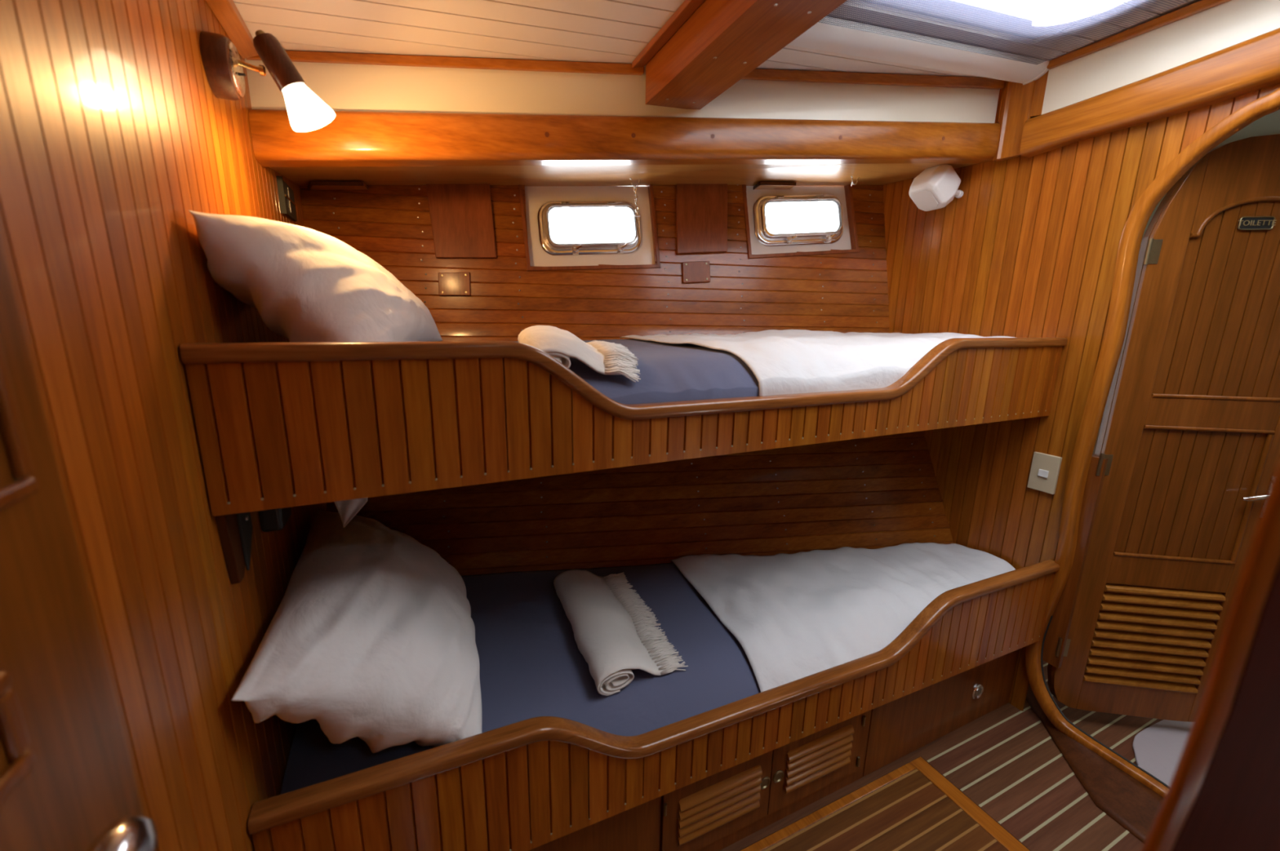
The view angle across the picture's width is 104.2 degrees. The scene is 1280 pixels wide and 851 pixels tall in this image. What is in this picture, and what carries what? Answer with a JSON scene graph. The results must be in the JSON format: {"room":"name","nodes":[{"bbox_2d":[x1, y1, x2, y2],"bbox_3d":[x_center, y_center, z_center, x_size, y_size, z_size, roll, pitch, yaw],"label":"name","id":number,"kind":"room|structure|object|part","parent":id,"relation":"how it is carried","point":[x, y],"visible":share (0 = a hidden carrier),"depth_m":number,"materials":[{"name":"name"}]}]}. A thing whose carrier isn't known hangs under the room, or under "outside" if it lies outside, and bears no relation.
{"room":"boat sleeping cabin","nodes":[
{"label":"boat sleeping cabin","id":0,"kind":"room"},
{"bbox_2d":[0,0,327,850],"bbox_3d":[-0.428,0.244,0.324,0.030,1.870,3.193,-5,14,-24],"label":"wall","id":1,"kind":"structure","parent":0,"point":[113,128],"depth_m":0.53,"materials":[{"name":"brown wood"}]},
{"bbox_2d":[0,236,157,850],"bbox_3d":[-0.237,0.367,0.060,0.078,1.650,0.831,-5,14,-24],"label":"door","id":2,"kind":"structure","parent":1,"relation":"in","point":[68,783],"depth_m":0.33,"materials":[{"name":"brown wood"}]},
{"bbox_3d":[-0.318,0.209,0.172,0.006,0.068,0.300,-5,14,-24],"label":"moulding","id":3,"kind":"part","parent":2,"relation":"part of","materials":[{"name":"brown wood"}]},
{"bbox_3d":[-0.326,-0.124,0.128,0.006,0.423,0.364,-5,14,-24],"label":"moulding","id":4,"kind":"part","parent":2,"relation":"part of","materials":[{"name":"brown wood"}]},
{"bbox_3d":[-0.340,0.287,0.325,0.032,0.052,0.052,-5,14,-24],"label":"handle","id":5,"kind":"part","parent":2,"relation":"part of","materials":[{"name":"silver metal"}]},
{"bbox_2d":[205,0,258,58],"bbox_3d":[-0.275,-0.535,-0.083,0.030,0.079,2.475,-5,14,-24],"label":"trim","id":6,"kind":"structure","parent":1,"relation":"attached to","point":[226,11],"depth_m":0.91,"materials":[{"name":"brown wood"}]},
{"bbox_2d":[214,511,253,584],"bbox_3d":[-0.599,0.168,0.743,0.018,0.116,0.095,-5,14,-24],"label":"wall bracket","id":7,"kind":"object","parent":1,"relation":"attached to","point":[235,531],"visible":0.66,"depth_m":0.72,"materials":[{"name":"brown wood"}]},
{"bbox_3d":[-0.602,0.163,0.761,0.004,0.109,0.052,-5,14,-24],"label":"metal plate","id":8,"kind":"part","parent":7,"relation":"part of","materials":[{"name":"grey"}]},
{"bbox_2d":[200,30,335,132],"bbox_3d":[-0.631,-0.595,0.862,0.174,0.146,0.092,-5,14,-24],"label":"reading lamp","id":9,"kind":"object","parent":1,"relation":"attached to","point":[223,65],"visible":1,"depth_m":0.84,"materials":[{"name":"brown wood"}]},
{"bbox_3d":[-0.678,-0.599,0.839,0.005,0.077,0.077,-5,14,-24],"label":"plate","id":10,"kind":"part","parent":9,"relation":"part of","materials":[{"name":"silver metal"}]},
{"bbox_2d":[237,72,245,75],"bbox_3d":[-0.666,-0.587,0.832,0.012,0.005,0.005,-2,13,-13],"label":"switch","id":11,"kind":"object","parent":9,"relation":"attached to","point":[238,73],"depth_m":0.83,"materials":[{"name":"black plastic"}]},
{"bbox_3d":[-0.661,-0.608,0.842,0.034,0.016,0.009,-3,13,-16],"label":"arm","id":12,"kind":"part","parent":9,"relation":"part of","materials":[{"name":"gold metal"}]},
{"bbox_3d":[-0.586,-0.562,0.885,0.076,0.075,0.077,-5,14,-24],"label":"lamp shade","id":13,"kind":"part","parent":9,"relation":"part of","materials":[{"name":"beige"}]},
{"bbox_2d":[257,506,291,532],"bbox_3d":[-0.667,0.140,0.908,0.034,0.087,0.080,-5,14,-24],"label":"wall bracket","id":14,"kind":"object","parent":1,"relation":"attached to","point":[271,520],"visible":0.48,"depth_m":0.88,"materials":[{"name":"black plastic"}]},
{"bbox_2d":[275,175,297,222],"bbox_3d":[-0.921,-0.588,1.304,0.013,0.086,0.156,-5,14,-24],"label":"wall socket","id":15,"kind":"object","parent":1,"relation":"attached to","point":[287,206],"visible":1,"depth_m":1.27,"materials":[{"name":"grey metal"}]},
{"bbox_3d":[-0.924,-0.590,1.306,0.010,0.080,0.150,-5,14,-24],"label":"plate","id":16,"kind":"part","parent":15,"relation":"part of","materials":[{"name":"grey metal"}]},
{"bbox_2d":[244,58,999,123],"bbox_3d":[0.134,-0.861,1.292,1.990,0.326,0.020,-3,13,-15],"label":"wall","id":17,"kind":"structure","parent":0,"point":[341,86],"depth_m":1.22,"materials":[{"name":"beige paint"}]},
{"bbox_2d":[245,50,644,75],"bbox_3d":[-0.403,-0.824,1.129,0.854,0.100,0.015,-3,13,-15],"label":"trim","id":18,"kind":"structure","parent":17,"relation":"attached to","point":[295,55],"depth_m":1.12,"materials":[{"name":"brown wood"}]},
{"bbox_2d":[248,109,999,167],"bbox_3d":[0.147,-0.753,1.314,2.019,0.292,0.072,-3,13,-16],"label":"trim","id":19,"kind":"structure","parent":17,"relation":"attached to","point":[353,138],"depth_m":1.22,"materials":[{"name":"brown wood"}]},
{"bbox_2d":[742,68,1004,89],"bbox_3d":[0.630,-0.970,1.390,0.966,0.116,0.015,-3,13,-15],"label":"trim","id":20,"kind":"structure","parent":17,"relation":"attached to","point":[975,82],"depth_m":1.39,"materials":[{"name":"brown wood"}]},
{"bbox_2d":[299,185,953,576],"bbox_3d":[0.082,-0.092,1.599,2.210,2.024,0.703,-2,13,-13],"label":"wall","id":21,"kind":"structure","parent":0,"point":[880,491],"depth_m":1.71,"materials":[{"name":"brown wood"}]},
{"bbox_2d":[438,271,470,295],"bbox_3d":[-0.610,-0.466,1.635,0.099,0.078,0.020,-2,13,-12],"label":"access cover","id":22,"kind":"object","parent":21,"relation":"attached to","point":[449,283],"visible":1,"depth_m":1.63,"materials":[{"name":"brown wood"}]},
{"bbox_2d":[426,184,496,258],"bbox_3d":[-0.580,-0.667,1.622,0.208,0.241,0.045,-2,13,-12],"label":"wall panel","id":23,"kind":"object","parent":21,"relation":"attached to","point":[461,216],"visible":1,"depth_m":1.61,"materials":[{"name":"brown wood"}]},
{"bbox_2d":[518,184,660,271],"bbox_3d":[-0.173,-0.714,1.737,0.490,0.375,0.106,-2,13,-13],"label":"window","id":24,"kind":"structure","parent":21,"relation":"in","point":[541,251],"depth_m":1.73,"materials":[{"name":"beige wood"}]},
{"bbox_3d":[-0.167,-0.698,1.744,0.300,0.133,0.021,-2,13,-12],"label":"pane","id":25,"kind":"part","parent":24,"relation":"part of","materials":[{"name":"glass"}]},
{"bbox_2d":[179,337,1066,516],"bbox_3d":[0.118,-0.167,1.502,1.993,0.230,1.014,-5,14,-24],"label":"bunk","id":26,"kind":"object","parent":21,"relation":"attached to","point":[279,425],"visible":1,"depth_m":0.79,"materials":[{"name":"brown wood"}]},
{"bbox_2d":[333,497,368,528],"bbox_3d":[-0.588,0.160,1.016,0.063,0.097,0.014,-5,14,-24],"label":"sheet","id":27,"kind":"object","parent":26,"relation":"hanging from","point":[347,509],"visible":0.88,"depth_m":1.01,"materials":[{"name":"white fabric"}]},
{"bbox_3d":[0.324,-0.111,1.061,1.993,0.143,0.038,-5,14,-24],"label":"cap rail","id":28,"kind":"part","parent":26,"relation":"part of","materials":[{"name":"brown wood"}]},
{"bbox_2d":[512,338,759,404],"bbox_3d":[0.104,-0.185,1.530,1.986,0.176,1.018,-5,14,-24],"label":"mattress","id":29,"kind":"object","parent":26,"relation":"on","point":[668,372],"visible":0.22,"depth_m":1.02,"materials":[{"name":"blue fabric"}]},
{"bbox_2d":[188,210,443,342],"bbox_3d":[-0.598,-0.282,1.075,0.354,0.258,0.747,-5,14,-24],"label":"pillow","id":30,"kind":"object","parent":29,"relation":"on","point":[305,284],"visible":0.83,"depth_m":0.77,"materials":[{"name":"white fabric"}]},
{"bbox_2d":[517,325,640,382],"bbox_3d":[-0.130,-0.152,1.020,0.232,0.100,0.254,-3,13,-17],"label":"towel","id":31,"kind":"object","parent":29,"relation":"on","point":[604,357],"visible":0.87,"depth_m":0.93,"materials":[{"name":"white fabric"}]},
{"bbox_2d":[619,329,1015,395],"bbox_3d":[0.570,-0.213,1.609,1.064,0.184,0.788,-5,14,-24],"label":"sheet","id":32,"kind":"object","parent":29,"relation":"on","point":[783,362],"visible":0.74,"depth_m":1.20,"materials":[{"name":"white fabric"}]},
{"bbox_2d":[248,560,1059,850],"bbox_3d":[0.189,0.536,1.478,1.993,0.260,0.830,-5,14,-24],"label":"bunk","id":33,"kind":"object","parent":21,"relation":"attached to","point":[528,784],"visible":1,"depth_m":0.95,"materials":[{"name":"brown wood"}]},
{"bbox_2d":[280,563,760,795],"bbox_3d":[0.168,0.542,1.524,2.016,0.146,0.859,-5,14,-24],"label":"mattress","id":34,"kind":"object","parent":33,"relation":"on","point":[531,664],"visible":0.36,"depth_m":1.14,"materials":[{"name":"blue fabric"}]},
{"bbox_2d":[231,509,481,753],"bbox_3d":[-0.534,0.400,1.051,0.346,0.318,0.721,-5,14,-24],"label":"pillow","id":35,"kind":"object","parent":34,"relation":"on","point":[370,637],"visible":0.96,"depth_m":0.84,"materials":[{"name":"white fabric"}]},
{"bbox_2d":[553,569,688,696],"bbox_3d":[-0.070,0.490,1.288,0.248,0.067,0.447,-5,14,-24],"label":"towel","id":36,"kind":"object","parent":34,"relation":"on","point":[614,634],"visible":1,"depth_m":1.22,"materials":[{"name":"white fabric"}]},
{"bbox_2d":[671,542,1015,692],"bbox_3d":[0.649,0.521,1.584,1.067,0.180,0.575,-5,14,-24],"label":"sheet","id":37,"kind":"object","parent":34,"relation":"on","point":[798,615],"visible":0.73,"depth_m":1.42,"materials":[{"name":"white fabric"}]},
{"bbox_2d":[681,261,710,283],"bbox_3d":[0.203,-0.554,1.798,0.105,0.081,0.022,-2,13,-12],"label":"access cover","id":38,"kind":"object","parent":21,"relation":"attached to","point":[694,272],"visible":1,"depth_m":1.79,"materials":[{"name":"brown wood"}]},
{"bbox_2d":[675,183,727,254],"bbox_3d":[0.223,-0.745,1.789,0.192,0.258,0.054,-2,13,-13],"label":"wall panel","id":39,"kind":"object","parent":21,"relation":"attached to","point":[701,209],"visible":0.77,"depth_m":1.78,"materials":[{"name":"brown wood"}]},
{"bbox_2d":[742,184,859,258],"bbox_3d":[0.604,-0.800,1.901,0.487,0.358,0.112,-2,13,-13],"label":"window","id":40,"kind":"structure","parent":21,"relation":"in","point":[761,243],"depth_m":1.89,"materials":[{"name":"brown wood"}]},
{"bbox_3d":[0.619,-0.795,1.908,0.313,0.136,0.024,-2,13,-13],"label":"pane","id":41,"kind":"part","parent":40,"relation":"part of","materials":[{"name":"glass"}]},
{"bbox_2d":[908,164,963,211],"bbox_3d":[0.996,-0.821,1.668,0.166,0.186,0.130,-5,14,-24],"label":"wall speaker","id":42,"kind":"object","parent":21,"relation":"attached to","point":[935,187],"visible":0.96,"depth_m":1.63,"materials":[{"name":"white plastic"}]},
{"bbox_2d":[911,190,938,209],"bbox_3d":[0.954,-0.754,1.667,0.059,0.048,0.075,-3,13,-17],"label":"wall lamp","id":43,"kind":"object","parent":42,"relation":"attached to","point":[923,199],"depth_m":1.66,"materials":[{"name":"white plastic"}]},
{"bbox_2d":[269,160,991,186],"bbox_3d":[0.039,-0.777,1.563,2.109,0.224,0.565,-3,13,-16],"label":"shelf underside","id":44,"kind":"structure","parent":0,"point":[748,175],"depth_m":1.56,"materials":[{"name":"brown wood"}]},
{"bbox_2d":[307,181,368,191],"bbox_3d":[-0.931,-0.728,1.524,0.184,0.046,0.245,-5,14,-24],"label":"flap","id":45,"kind":"object","parent":44,"relation":"attached to","point":[313,185],"visible":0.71,"depth_m":1.45,"materials":[{"name":"brown wood"}]},
{"bbox_2d":[629,177,640,217],"bbox_3d":[-0.015,-0.733,1.603,0.040,0.117,0.015,-5,14,-24],"label":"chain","id":46,"kind":"object","parent":44,"relation":"attached to","point":[635,190],"visible":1,"depth_m":1.60,"materials":[{"name":"silver metal"}]},
{"bbox_3d":[-0.009,-0.724,1.608,0.022,0.096,0.015,-5,14,-24],"label":"chain","id":47,"kind":"part","parent":46,"relation":"part of","materials":[{"name":"silver metal"}]},
{"bbox_2d":[753,182,795,190],"bbox_3d":[0.498,-0.886,1.851,0.151,0.036,0.205,1,13,0],"label":"flap","id":48,"kind":"object","parent":44,"relation":"attached to","point":[761,185],"visible":0.64,"depth_m":1.79,"materials":[{"name":"brown wood"}]},
{"bbox_2d":[232,0,1200,77],"bbox_3d":[0.636,-0.727,0.276,2.050,0.285,2.622,-5,14,-24],"label":"ceiling","id":49,"kind":"structure","parent":0,"point":[597,31],"depth_m":1.04,"materials":[{"name":"beige"}]},
{"bbox_2d":[631,0,704,68],"bbox_3d":[0.342,-0.737,0.486,0.036,0.066,1.645,-5,14,-24],"label":"trim","id":50,"kind":"structure","parent":49,"relation":"attached to","point":[688,7],"depth_m":1.07,"materials":[{"name":"brown wood"}]},
{"bbox_2d":[645,0,847,109],"bbox_3d":[0.598,-0.646,0.175,0.155,0.179,2.442,-5,14,-24],"label":"beam","id":51,"kind":"structure","parent":49,"relation":"attached to","point":[722,42],"depth_m":1.01,"materials":[{"name":"brown wood"}]},
{"bbox_2d":[787,0,1188,84],"bbox_3d":[0.965,-0.826,0.721,0.966,0.151,1.254,-5,14,-24],"label":"skylight","id":52,"kind":"object","parent":49,"relation":"attached to","point":[831,34],"visible":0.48,"depth_m":1.17,"materials":[{"name":"white"}]},
{"bbox_2d":[921,0,1117,31],"bbox_3d":[0.933,-0.880,0.624,0.780,0.201,1.090,-5,14,-24],"label":"window","id":53,"kind":"structure","parent":49,"relation":"attached to","point":[922,0],"depth_m":1.19,"materials":[{"name":"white glass"}]},
{"bbox_2d":[719,660,1162,850],"bbox_3d":[0.842,1.063,1.111,4.000,0.031,3.200,-5,14,-24],"label":"floor","id":54,"kind":"structure","parent":0,"point":[1005,761],"depth_m":1.40,"materials":[{"name":"brown wood"}]},
{"bbox_2d":[528,710,871,850],"bbox_3d":[0.117,0.862,1.249,1.010,0.279,0.256,-5,14,-24],"label":"base cabinet","id":55,"kind":"object","parent":54,"relation":"on","point":[713,813],"visible":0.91,"depth_m":1.17,"materials":[{"name":"brown wood"}]},
{"bbox_3d":[0.179,0.877,1.160,0.294,0.204,0.020,-5,14,-24],"label":"door","id":56,"kind":"part","parent":55,"relation":"part of","materials":[{"name":"brown wood"}]},
{"bbox_3d":[0.301,0.863,1.201,0.033,0.033,0.004,-5,14,-24],"label":"finger pull","id":57,"kind":"part","parent":55,"relation":"part of","materials":[{"name":"gold metal"}]},
{"bbox_3d":[0.339,0.860,1.219,0.033,0.033,0.004,-5,14,-24],"label":"finger pull","id":58,"kind":"part","parent":55,"relation":"part of","materials":[{"name":"gold metal"}]},
{"bbox_3d":[0.451,0.854,1.284,0.300,0.204,0.020,-5,14,-24],"label":"door","id":59,"kind":"part","parent":55,"relation":"part of","materials":[{"name":"brown wood"}]},
{"bbox_2d":[740,756,1029,850],"bbox_3d":[0.372,1.105,0.862,1.331,0.020,0.733,-5,14,-24],"label":"floor hatch","id":60,"kind":"object","parent":54,"relation":"in","point":[912,807],"visible":1,"depth_m":1.26,"materials":[{"name":"brown wood"}]},
{"bbox_2d":[862,648,1019,777],"bbox_3d":[0.930,0.819,1.505,0.675,0.279,0.024,-5,14,-24],"label":"drawer","id":61,"kind":"object","parent":54,"relation":"on","point":[901,726],"visible":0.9,"depth_m":1.48,"materials":[{"name":"brown wood"}]},
{"bbox_2d":[1132,720,1192,786],"bbox_3d":[1.741,0.989,1.421,0.615,0.009,0.422,-5,14,-24],"label":"bath mat","id":62,"kind":"object","parent":54,"relation":"on","point":[1157,748],"visible":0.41,"depth_m":1.49,"materials":[{"name":"grey fabric"}]},
{"bbox_2d":[1140,460,1279,850],"bbox_3d":[0.463,0.270,0.315,0.306,1.848,0.018,0,13,-5],"label":"door","id":63,"kind":"structure","parent":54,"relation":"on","point":[1223,793],"depth_m":0.28,"materials":[{"name":"brown wood"}]},
{"bbox_2d":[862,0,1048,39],"bbox_3d":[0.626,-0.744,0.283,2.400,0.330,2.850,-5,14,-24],"label":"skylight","id":64,"kind":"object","parent":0,"point":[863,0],"visible":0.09,"depth_m":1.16,"materials":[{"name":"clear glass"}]},
{"bbox_2d":[882,0,1279,711],"bbox_3d":[1.949,-0.118,1.257,1.150,2.250,2.994,-5,14,-24],"label":"wall","id":65,"kind":"structure","parent":0,"point":[1028,248],"depth_m":1.51,"materials":[{"name":"brown wood"}]},
{"bbox_2d":[992,70,1048,161],"bbox_3d":[1.135,-0.930,1.494,0.044,0.230,0.140,-5,14,-24],"label":"trim","id":66,"kind":"structure","parent":65,"relation":"attached to","point":[1020,103],"depth_m":1.49,"materials":[{"name":"brown wood"}]},
{"bbox_2d":[1026,452,1062,494],"bbox_3d":[1.232,0.145,1.519,0.014,0.116,0.072,-5,14,-24],"label":"light switch","id":67,"kind":"object","parent":65,"relation":"attached to","point":[1045,468],"visible":1,"depth_m":1.51,"materials":[{"name":"beige plastic"}]},
{"bbox_2d":[1042,453,1107,668],"bbox_3d":[1.310,0.417,1.508,0.044,0.675,0.060,-5,14,-24],"label":"door frame","id":68,"kind":"structure","parent":65,"relation":"attached to","point":[1060,624],"depth_m":1.48,"materials":[{"name":"brown wood"}]},
{"bbox_2d":[1026,684,1164,843],"bbox_3d":[1.327,0.876,1.319,0.242,0.272,0.791,-2,13,-14],"label":"trim","id":69,"kind":"structure","parent":65,"relation":"attached to","point":[1135,806],"depth_m":1.36,"materials":[{"name":"brown wood"}]},
{"bbox_2d":[1040,616,1168,788],"bbox_3d":[1.413,0.823,1.291,0.006,0.339,0.676,-5,14,-24],"label":"trim","id":70,"kind":"structure","parent":65,"relation":"attached to","point":[1051,619],"depth_m":1.52,"materials":[{"name":"brown wood"}]},
{"bbox_2d":[1046,0,1231,69],"bbox_3d":[1.348,-0.934,1.010,0.018,0.030,0.906,-5,14,-24],"label":"trim","id":71,"kind":"structure","parent":65,"relation":"attached to","point":[1202,5],"depth_m":1.23,"materials":[{"name":"brown wood"}]},
{"bbox_2d":[1020,27,1279,157],"bbox_3d":[1.344,-0.796,1.056,0.050,0.179,0.934,-5,14,-24],"label":"trim","id":72,"kind":"structure","parent":65,"relation":"attached to","point":[1252,64],"depth_m":1.19,"materials":[{"name":"brown wood"}]},
{"bbox_2d":[1025,88,1279,798],"bbox_3d":[1.414,0.143,1.134,0.033,1.803,0.746,-5,14,-24],"label":"trim","id":73,"kind":"structure","parent":65,"relation":"attached to","point":[1135,224],"depth_m":1.36,"materials":[{"name":"brown wood"}]},
{"bbox_2d":[1047,133,1279,722],"bbox_3d":[1.541,0.101,1.377,0.484,1.647,0.067,3,13,8],"label":"door","id":74,"kind":"structure","parent":65,"relation":"in","point":[1188,437],"depth_m":1.37,"materials":[{"name":"brown wood"}]},
{"bbox_3d":[1.532,0.850,1.547,0.307,0.110,0.013,3,13,8],"label":"rail","id":75,"kind":"part","parent":74,"relation":"part of","materials":[{"name":"brown wood"}]},
{"bbox_3d":[1.539,0.430,1.454,0.307,0.090,0.013,3,13,8],"label":"rail","id":76,"kind":"part","parent":74,"relation":"part of","materials":[{"name":"brown wood"}]},
{"bbox_3d":[1.539,0.384,1.439,0.304,0.012,0.012,3,13,8],"label":"moulding","id":77,"kind":"part","parent":74,"relation":"part of","materials":[{"name":"brown wood"}]},
{"bbox_3d":[1.543,0.194,1.405,0.306,0.383,0.006,3,13,8],"label":"plank panel","id":78,"kind":"part","parent":74,"relation":"part of","materials":[{"name":"brown wood"}]},
{"bbox_3d":[1.545,0.011,1.357,0.304,0.012,0.012,3,13,8],"label":"moulding","id":79,"kind":"part","parent":74,"relation":"part of","materials":[{"name":"brown wood"}]},
{"bbox_3d":[1.546,-0.033,1.351,0.307,0.080,0.013,3,13,8],"label":"rail","id":80,"kind":"part","parent":74,"relation":"part of","materials":[{"name":"brown wood"}]},
{"bbox_3d":[1.547,-0.074,1.338,0.304,0.012,0.012,3,13,8],"label":"moulding","id":81,"kind":"part","parent":74,"relation":"part of","materials":[{"name":"brown wood"}]},
{"bbox_3d":[1.552,-0.323,1.290,0.306,0.503,0.006,3,13,8],"label":"plank panel","id":82,"kind":"part","parent":74,"relation":"part of","materials":[{"name":"brown wood"}]},
{"bbox_3d":[1.554,-0.519,1.239,0.302,0.097,0.012,3,13,8],"label":"moulding","id":83,"kind":"part","parent":74,"relation":"part of","materials":[{"name":"brown wood"}]},
{"bbox_3d":[1.556,-0.593,1.227,0.307,0.227,0.013,3,13,8],"label":"rail","id":84,"kind":"part","parent":74,"relation":"part of","materials":[{"name":"brown wood"}]},
{"bbox_3d":[1.689,0.205,1.377,0.011,0.371,0.011,0,13,-3],"label":"moulding","id":85,"kind":"part","parent":74,"relation":"part of","materials":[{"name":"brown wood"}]},
{"bbox_3d":[1.540,-0.506,1.246,0.072,0.029,0.005,3,13,8],"label":"sign plate","id":86,"kind":"part","parent":74,"relation":"part of","materials":[{"name":"black plastic"}]},
{"bbox_3d":[1.691,0.193,1.354,0.091,0.027,0.022,2,13,6],"label":"lever","id":87,"kind":"part","parent":74,"relation":"part of","materials":[{"name":"silver metal"}]},
{"bbox_3d":[1.728,0.197,1.364,0.024,0.120,0.003,3,13,8],"label":"lock plate","id":88,"kind":"part","parent":74,"relation":"part of","materials":[{"name":"brown wood"}]},
{"bbox_2d":[1217,109,1279,146],"bbox_3d":[1.985,-0.890,1.065,1.065,0.020,2.150,-5,14,-24],"label":"ceiling","id":89,"kind":"structure","parent":0,"point":[1269,124],"depth_m":1.72,"materials":[{"name":"grey paint"}]}
]}

